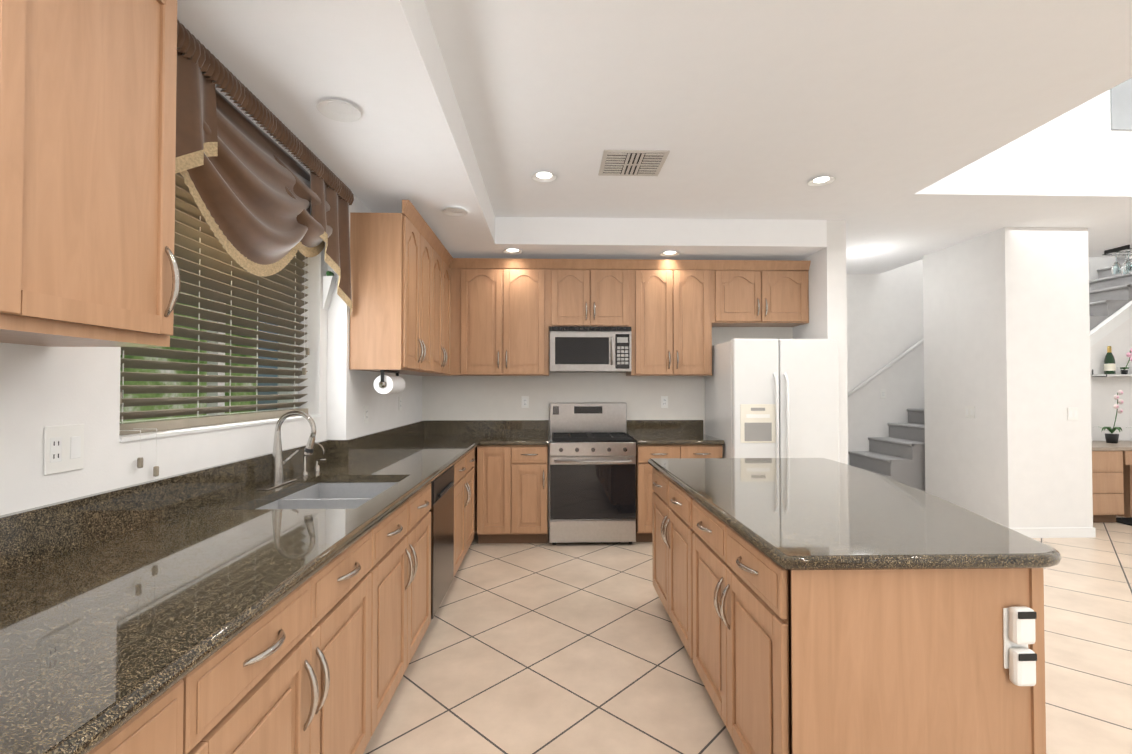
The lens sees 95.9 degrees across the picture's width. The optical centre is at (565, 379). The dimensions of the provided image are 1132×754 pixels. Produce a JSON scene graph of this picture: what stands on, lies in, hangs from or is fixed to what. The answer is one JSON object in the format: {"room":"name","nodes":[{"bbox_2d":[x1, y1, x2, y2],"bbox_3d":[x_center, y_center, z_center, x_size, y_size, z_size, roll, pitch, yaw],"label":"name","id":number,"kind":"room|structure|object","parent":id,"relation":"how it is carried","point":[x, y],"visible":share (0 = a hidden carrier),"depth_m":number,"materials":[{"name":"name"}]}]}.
{"room":"kitchen","nodes":[
{"label":"kitchen","id":0,"kind":"room"},
{"bbox_2d":[0,87,421,515],"bbox_3d":[-1.502,-0.145,1.197,0.370,3.100,8.050,0,-1,-2],"label":"wall","id":1,"kind":"structure","parent":0,"point":[41,387],"depth_m":1.69,"materials":[{"name":"paint"}]},
{"bbox_2d":[44,424,83,475],"bbox_3d":[-1.440,0.199,1.468,0.008,0.135,0.118,0,-1,-2],"label":"outlet","id":2,"kind":"object","parent":1,"relation":"attached to","point":[63,448],"visible":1,"depth_m":1.46,"materials":[{"name":"white plastic"}]},
{"bbox_2d":[0,0,180,346],"bbox_3d":[-1.261,-0.638,1.192,0.345,1.084,0.502,0,-1,-2],"label":"upper cabinet","id":3,"kind":"object","parent":1,"relation":"attached to","point":[87,152],"visible":1,"depth_m":1.15,"materials":[{"name":"brown wood"}]},
{"bbox_2d":[119,290,320,441],"bbox_3d":[-1.557,-0.370,2.380,0.188,1.171,1.430,0,-1,-2],"label":"window","id":4,"kind":"structure","parent":1,"relation":"in","point":[132,437],"depth_m":2.35,"materials":[{"name":"plastic"}]},
{"bbox_2d":[119,173,309,476],"bbox_3d":[-1.520,-0.302,2.380,0.152,1.303,1.414,0,-1,-2],"label":"window blind slats","id":5,"kind":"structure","parent":4,"relation":"attached to","point":[205,260],"depth_m":2.27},
{"bbox_2d":[175,19,353,316],"bbox_3d":[-1.368,-0.807,2.346,0.122,0.815,1.779,0,-1,-2],"label":"swag valance","id":6,"kind":"object","parent":1,"relation":"attached to","point":[268,202],"visible":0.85,"depth_m":2.19,"materials":[{"name":"brown fabric"}]},
{"bbox_2d":[323,271,336,309],"bbox_3d":[-1.462,-0.550,3.162,0.058,0.234,0.072,0,-1,-2],"label":"planter","id":7,"kind":"object","parent":1,"relation":"attached to","point":[329,280],"visible":1,"depth_m":3.13,"materials":[{"name":"white ceramic"}]},
{"bbox_2d":[364,406,368,422],"bbox_3d":[-1.380,0.243,3.530,0.007,0.118,0.072,0,-1,-2],"label":"outlet","id":8,"kind":"object","parent":1,"relation":"attached to","point":[366,409],"visible":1,"depth_m":3.52,"materials":[{"name":"white plastic"}]},
{"bbox_2d":[349,200,436,375],"bbox_3d":[-1.212,-0.598,3.657,0.345,1.084,0.817,0,-1,-2],"label":"upper cabinet","id":9,"kind":"object","parent":1,"relation":"attached to","point":[400,317],"depth_m":3.25,"materials":[{"name":"brown wood"}]},
{"bbox_2d":[374,370,404,393],"bbox_3d":[-1.181,0.020,3.426,0.124,0.156,0.328,0,-1,-2],"label":"paper towel holder","id":10,"kind":"object","parent":9,"relation":"attached to","point":[386,384],"visible":1,"depth_m":3.29,"materials":[{"name":"white paper"}]},
{"bbox_2d":[399,397,401,410],"bbox_3d":[-1.402,0.206,4.321,0.007,0.118,0.072,0,-1,-2],"label":"outlet","id":11,"kind":"object","parent":1,"relation":"attached to","point":[400,403],"visible":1,"depth_m":4.32,"materials":[{"name":"white plastic"}]},
{"bbox_2d":[437,240,452,375],"bbox_3d":[-1.231,-0.587,4.337,0.345,1.084,0.799,0,-1,-2],"label":"upper cabinet","id":12,"kind":"object","parent":1,"relation":"attached to","point":[444,261],"depth_m":4.43,"materials":[{"name":"brown wood"}]},
{"bbox_2d":[177,0,826,260],"bbox_3d":[0.492,-1.355,1.199,3.855,0.240,7.900,0,-1,-2],"label":"ceiling","id":13,"kind":"structure","parent":0,"point":[378,64],"depth_m":2.51,"materials":[{"name":"paint"}]},
{"bbox_2d":[316,99,361,121],"bbox_3d":[-1.018,-1.208,2.294,0.188,0.016,0.188,0,-1,-2],"label":"recessed light","id":14,"kind":"object","parent":13,"relation":"in","point":[338,110],"visible":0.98,"depth_m":2.31,"materials":[{"name":"white plastic"}]},
{"bbox_2d":[441,207,467,216],"bbox_3d":[-0.785,-1.187,3.611,0.188,0.016,0.188,0,-1,-2],"label":"recessed light","id":15,"kind":"object","parent":13,"relation":"in","point":[454,211],"visible":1,"depth_m":3.63,"materials":[{"name":"white plastic"}]},
{"bbox_2d":[503,249,522,253],"bbox_3d":[-0.485,-1.170,4.660,0.188,0.016,0.188,0,-1,-2],"label":"recessed light","id":16,"kind":"object","parent":13,"relation":"in","point":[512,251],"visible":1,"depth_m":4.69,"materials":[{"name":"white glass"}]},
{"bbox_2d":[660,251,679,256],"bbox_3d":[0.963,-1.169,4.741,0.188,0.016,0.188,0,-1,-2],"label":"recessed light","id":17,"kind":"object","parent":13,"relation":"in","point":[670,253],"visible":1,"depth_m":4.77,"materials":[{"name":"white glass"}]},
{"bbox_2d":[422,327,792,526],"bbox_3d":[0.399,-0.080,5.202,4.160,3.100,0.150,0,-1,-2],"label":"wall","id":18,"kind":"structure","parent":0,"point":[471,397],"depth_m":5.11,"materials":[{"name":"paint"}]},
{"bbox_2d":[449,258,548,375],"bbox_3d":[-0.629,-0.577,4.919,0.929,1.084,0.370,0,-1,-2],"label":"upper cabinet","id":19,"kind":"object","parent":18,"relation":"attached to","point":[506,313],"depth_m":4.76,"materials":[{"name":"brown wood"}]},
{"bbox_2d":[521,396,528,407],"bbox_3d":[-0.408,0.228,5.095,0.072,0.118,0.007,0,-1,-2],"label":"outlet","id":20,"kind":"object","parent":18,"relation":"attached to","point":[524,401],"visible":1,"depth_m":5.09,"materials":[{"name":"white plastic"}]},
{"bbox_2d":[549,259,632,330],"bbox_3d":[0.222,-0.804,4.947,0.774,0.629,0.370,0,-1,-2],"label":"upper cabinet","id":21,"kind":"object","parent":18,"relation":"attached to","point":[582,292],"depth_m":4.79,"materials":[{"name":"brown wood"}]},
{"bbox_2d":[550,326,631,372],"bbox_3d":[0.223,-0.278,4.897,0.758,0.415,0.450,0,-1,-2],"label":"over-the-range microwave","id":22,"kind":"object","parent":21,"relation":"attached to","point":[581,349],"visible":1,"depth_m":4.71,"materials":[{"name":"silver metal"}]},
{"bbox_2d":[661,396,667,407],"bbox_3d":[0.991,0.229,5.135,0.072,0.118,0.007,0,-1,-2],"label":"outlet","id":23,"kind":"object","parent":18,"relation":"attached to","point":[664,401],"visible":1,"depth_m":5.13,"materials":[{"name":"white plastic"}]},
{"bbox_2d":[626,259,716,375],"bbox_3d":[0.992,-0.577,4.965,0.768,1.084,0.370,0,-1,-2],"label":"upper cabinet","id":24,"kind":"object","parent":18,"relation":"attached to","point":[675,301],"depth_m":4.81,"materials":[{"name":"brown wood"}]},
{"bbox_2d":[717,260,810,326],"bbox_3d":[1.843,-0.826,4.993,0.933,0.584,0.370,0,-1,-2],"label":"upper cabinet","id":25,"kind":"object","parent":18,"relation":"attached to","point":[750,293],"depth_m":4.84,"materials":[{"name":"brown wood"}]},
{"bbox_2d":[363,515,1131,753],"bbox_3d":[3.058,1.480,2.127,10.000,0.120,10.100,0,-1,-2],"label":"floor","id":26,"kind":"structure","parent":0,"point":[557,648],"depth_m":2.57,"materials":[{"name":"beige tile"}]},
{"bbox_2d":[88,646,223,753],"bbox_3d":[-0.975,0.953,0.424,0.628,0.880,1.074,0,-1,-2],"label":"base cabinet","id":27,"kind":"object","parent":26,"relation":"on","point":[188,718],"depth_m":0.92,"materials":[{"name":"brown wood"}]},
{"bbox_2d":[224,520,383,753],"bbox_3d":[-1.003,0.968,1.373,0.628,0.880,1.074,0,-1,-2],"label":"base cabinet","id":28,"kind":"object","parent":26,"relation":"on","point":[318,662],"depth_m":1.41,"materials":[{"name":"brown wood"}]},
{"bbox_2d":[384,447,475,598],"bbox_3d":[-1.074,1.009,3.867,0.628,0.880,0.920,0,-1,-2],"label":"base cabinet","id":29,"kind":"object","parent":26,"relation":"on","point":[407,531],"depth_m":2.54,"materials":[{"name":"brown wood"}]},
{"bbox_2d":[429,465,453,619],"bbox_3d":[-1.044,1.001,3.103,0.645,0.869,0.598,0,-1,-2],"label":"dishwasher","id":30,"kind":"object","parent":26,"relation":"on","point":[441,510],"visible":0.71,"depth_m":3.02,"materials":[{"name":"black metal"}]},
{"bbox_2d":[476,447,476,530],"bbox_3d":[-1.099,1.022,4.664,0.624,0.880,0.798,0,-1,-2],"label":"base cabinet","id":31,"kind":"object","parent":26,"relation":"on","point":[476,447],"depth_m":4.59,"materials":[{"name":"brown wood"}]},
{"bbox_2d":[0,420,485,753],"bbox_3d":[-1.072,0.449,2.049,0.774,0.180,6.048,0,-1,-2],"label":"countertop","id":32,"kind":"structure","parent":31,"relation":"on","point":[120,607],"depth_m":1.31,"materials":[{"name":"brown stone"}]},
{"bbox_2d":[255,411,315,489],"bbox_3d":[-1.302,0.327,2.441,0.211,0.355,0.260,0,-1,-2],"label":"gooseneck faucet","id":33,"kind":"object","parent":32,"relation":"on","point":[277,475],"visible":1,"depth_m":2.43,"materials":[{"name":"brushed nickel"},{"name":"black plastic"}]},
{"bbox_2d":[301,442,325,475],"bbox_3d":[-1.349,0.423,2.777,0.122,0.174,0.154,0,-1,-2],"label":"faucet","id":34,"kind":"object","parent":32,"relation":"on","point":[316,469],"visible":0.85,"depth_m":2.72,"materials":[{"name":"silver metal"}]},
{"bbox_2d":[256,482,397,508],"bbox_3d":[-1.060,0.654,2.337,0.500,0.218,0.790,0,-1,-2],"label":"sink","id":35,"kind":"object","parent":32,"relation":"in","point":[343,495],"visible":0.08,"depth_m":2.63,"materials":[{"name":"silver metal"}]},
{"bbox_2d":[477,445,547,543],"bbox_3d":[-0.478,1.023,4.747,0.618,0.879,0.665,0,-1,-2],"label":"base cabinet","id":36,"kind":"object","parent":26,"relation":"on","point":[512,493],"visible":0.98,"depth_m":4.46,"materials":[{"name":"brown wood"}]},
{"bbox_2d":[549,403,635,544],"bbox_3d":[0.227,0.845,4.750,0.758,1.235,0.707,0,-1,-2],"label":"gas range","id":37,"kind":"object","parent":26,"relation":"on","point":[592,482],"visible":1,"depth_m":4.45,"materials":[{"name":"silver metal"}]},
{"bbox_2d":[652,468,683,644],"bbox_3d":[1.116,0.992,2.824,1.093,0.880,1.010,0,-1,-2],"label":"base cabinet","id":38,"kind":"object","parent":26,"relation":"on","point":[667,498],"depth_m":2.82,"materials":[{"name":"brown wood"}]},
{"bbox_2d":[648,458,1061,569],"bbox_3d":[1.157,0.524,2.388,1.185,0.040,1.960,0,-1,-2],"label":"countertop","id":39,"kind":"structure","parent":38,"relation":"on","point":[806,514],"depth_m":1.80,"materials":[{"name":"grey stone"}]},
{"bbox_2d":[636,445,722,541],"bbox_3d":[1.001,1.024,4.789,0.760,0.879,0.665,0,-1,-2],"label":"base cabinet","id":40,"kind":"object","parent":26,"relation":"on","point":[644,467],"visible":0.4,"depth_m":4.50,"materials":[{"name":"brown wood"}]},
{"bbox_2d":[478,420,724,445],"bbox_3d":[0.302,0.493,4.787,2.168,0.180,0.653,0,-1,-2],"label":"countertop","id":41,"kind":"structure","parent":40,"relation":"on","point":[639,432],"depth_m":5.06,"materials":[{"name":"brown stone"}]},
{"bbox_2d":[705,339,838,461],"bbox_3d":[1.856,0.562,4.697,0.900,1.800,0.902,0,-1,-2],"label":"refrigerator","id":42,"kind":"object","parent":26,"relation":"on","point":[771,398],"visible":0.58,"depth_m":4.32,"materials":[{"name":"white metal"}]},
{"bbox_2d":[684,491,1045,753],"bbox_3d":[1.141,0.978,1.948,1.093,0.880,1.024,0,-1,-2],"label":"base cabinet","id":43,"kind":"object","parent":26,"relation":"on","point":[900,661],"depth_m":1.45,"materials":[{"name":"brown wood"}]},
{"bbox_2d":[1003,606,1036,685],"bbox_3d":[1.276,0.746,1.431,0.070,0.215,0.040,0,-1,-2],"label":"electrical outlet","id":44,"kind":"object","parent":43,"relation":"attached to","point":[1020,656],"visible":0.96,"depth_m":1.42,"materials":[{"name":"white plastic"}]},
{"bbox_2d":[848,258,1131,491],"bbox_3d":[5.389,-0.086,6.321,4.440,3.147,0.800,0,-1,-2],"label":"carpeted staircase","id":45,"kind":"structure","parent":26,"relation":"on","point":[898,454],"depth_m":6.14,"materials":[{"name":"carpet"}]},
{"bbox_2d":[923,227,1092,527],"bbox_3d":[4.469,0.031,5.267,0.800,2.880,1.050,0,-1,-2],"label":"wall","id":46,"kind":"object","parent":26,"relation":"on","point":[1006,321],"visible":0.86,"depth_m":4.76,"materials":[{"name":"paint"}]},
{"bbox_2d":[1067,408,1077,419],"bbox_3d":[4.704,0.322,4.740,0.100,0.118,0.008,0,-1,-2],"label":"light switch","id":47,"kind":"object","parent":46,"relation":"attached to","point":[1072,413],"visible":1,"depth_m":4.74,"materials":[{"name":"white plastic"}]},
{"bbox_2d":[1012,527,1093,537],"bbox_3d":[4.481,1.417,4.714,0.750,0.090,0.012,0,-1,-2],"label":"baseboard","id":48,"kind":"structure","parent":26,"relation":"on","point":[1083,532],"depth_m":4.71,"materials":[{"name":"white wood"}]},
{"bbox_2d":[1092,441,1131,522],"bbox_3d":[6.020,1.085,5.496,2.285,0.780,0.638,0,-1,-2],"label":"built-in desk","id":49,"kind":"object","parent":26,"relation":"on","point":[1112,480],"visible":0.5,"depth_m":5.17,"materials":[{"name":"laminate"}]},
{"bbox_2d":[1100,390,1128,442],"bbox_3d":[5.961,0.406,5.579,0.385,0.578,0.246,0,-1,-2],"label":"orchid","id":50,"kind":"object","parent":49,"relation":"on","point":[1111,437],"visible":0.98,"depth_m":5.57,"materials":[{"name":"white plant"}]},
{"bbox_2d":[1116,517,1131,525],"bbox_3d":[6.087,1.463,5.176,0.850,0.012,0.460,0,-1,-2],"label":"floor mat","id":51,"kind":"object","parent":26,"relation":"on","point":[1126,520],"visible":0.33,"depth_m":5.28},
{"bbox_2d":[424,0,1131,273],"bbox_3d":[3.023,-1.559,2.175,9.470,0.200,9.700,0,-1,-2],"label":"ceiling","id":52,"kind":"structure","parent":0,"point":[893,117],"depth_m":2.71,"materials":[{"name":"paint"}]},
{"bbox_2d":[531,171,556,182],"bbox_3d":[-0.154,-1.427,3.593,0.188,0.016,0.188,0,-1,-2],"label":"recessed light","id":53,"kind":"object","parent":52,"relation":"in","point":[543,176],"visible":1,"depth_m":3.61,"materials":[{"name":"white glass"}]},
{"bbox_2d":[598,150,669,175],"bbox_3d":[0.442,-1.432,3.400,0.420,0.014,0.380,0,-1,-2],"label":"ceiling vent","id":54,"kind":"object","parent":52,"relation":"in","point":[632,162],"visible":1,"depth_m":3.36,"materials":[{"name":"metal"}]},
{"bbox_2d":[807,176,835,186],"bbox_3d":[1.834,-1.426,3.670,0.188,0.016,0.188,0,-1,-2],"label":"recessed light","id":55,"kind":"object","parent":52,"relation":"in","point":[821,181],"visible":0.98,"depth_m":3.69,"materials":[{"name":"white glass"}]},
{"bbox_2d":[1103,245,1131,274],"bbox_3d":[6.665,-1.272,5.476,1.600,0.266,0.248,0,-1,-2],"label":"glass rack","id":56,"kind":"object","parent":52,"relation":"hanging from","point":[1117,268],"visible":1,"depth_m":5.48,"materials":[{"name":"clear glass"}]},
{"bbox_2d":[793,220,847,464],"bbox_3d":[2.402,-0.086,4.860,0.175,3.100,0.650,0,-1,-2],"label":"wall","id":57,"kind":"structure","parent":0,"point":[827,297],"depth_m":4.55,"materials":[{"name":"paint"}]},
{"bbox_2d":[846,257,1115,464],"bbox_3d":[5.031,-1.254,6.812,5.490,5.500,0.157,0,-1,-2],"label":"wall","id":58,"kind":"structure","parent":0,"point":[885,327],"depth_m":6.70,"materials":[{"name":"paint"}]},
{"bbox_2d":[847,338,923,396],"bbox_3d":[5.404,-1.039,6.699,4.274,3.058,0.077,0,-1,-2],"label":"handrail","id":59,"kind":"object","parent":58,"relation":"attached to","point":[884,368],"depth_m":6.62,"materials":[{"name":"white wood"}]},
{"bbox_2d":[962,90,1131,170],"bbox_3d":[5.249,-2.945,2.186,5.320,2.570,9.850,0,-1,-2],"label":"wall","id":60,"kind":"structure","parent":0,"point":[1083,136],"depth_m":3.99,"materials":[{"name":"paint"}]},
{"bbox_2d":[1090,300,1131,440],"bbox_3d":[6.102,-0.092,5.890,3.100,3.146,0.097,0,-1,-2],"label":"wall","id":61,"kind":"structure","parent":0,"point":[1105,390],"depth_m":5.84,"materials":[{"name":"paint"}]},
{"bbox_2d":[1090,304,1131,346],"bbox_3d":[6.103,-0.513,5.844,3.100,2.346,0.008,0,-1,-2],"label":"trim","id":62,"kind":"structure","parent":61,"relation":"attached to","point":[1110,326],"depth_m":5.85,"materials":[{"name":"white wood"}]},
{"bbox_2d":[1091,370,1131,376],"bbox_3d":[6.286,-0.069,5.764,0.580,0.084,0.155,0,-1,-2],"label":"shelf","id":63,"kind":"object","parent":61,"relation":"attached to","point":[1101,375],"visible":1,"depth_m":5.70,"materials":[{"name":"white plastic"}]},
{"bbox_2d":[1104,346,1115,373],"bbox_3d":[6.136,-0.217,5.764,0.092,0.322,0.092,0,-1,-2],"label":"champagne bottle","id":64,"kind":"object","parent":63,"relation":"on","point":[1109,364],"visible":0.94,"depth_m":5.74,"materials":[{"name":"green glass"}]},
{"bbox_2d":[1117,348,1131,373],"bbox_3d":[6.332,-0.204,5.770,0.205,0.298,0.098,0,-1,-2],"label":"orchid","id":65,"kind":"object","parent":63,"relation":"on","point":[1129,355],"visible":0.9,"depth_m":5.76,"materials":[{"name":"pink plant"}]},
{"bbox_2d":[1110,78,1131,130],"bbox_3d":[5.736,-2.474,4.043,2.940,1.050,0.012,0,-1,-2],"label":"window","id":66,"kind":"structure","parent":0,"point":[1121,104],"depth_m":3.99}
]}

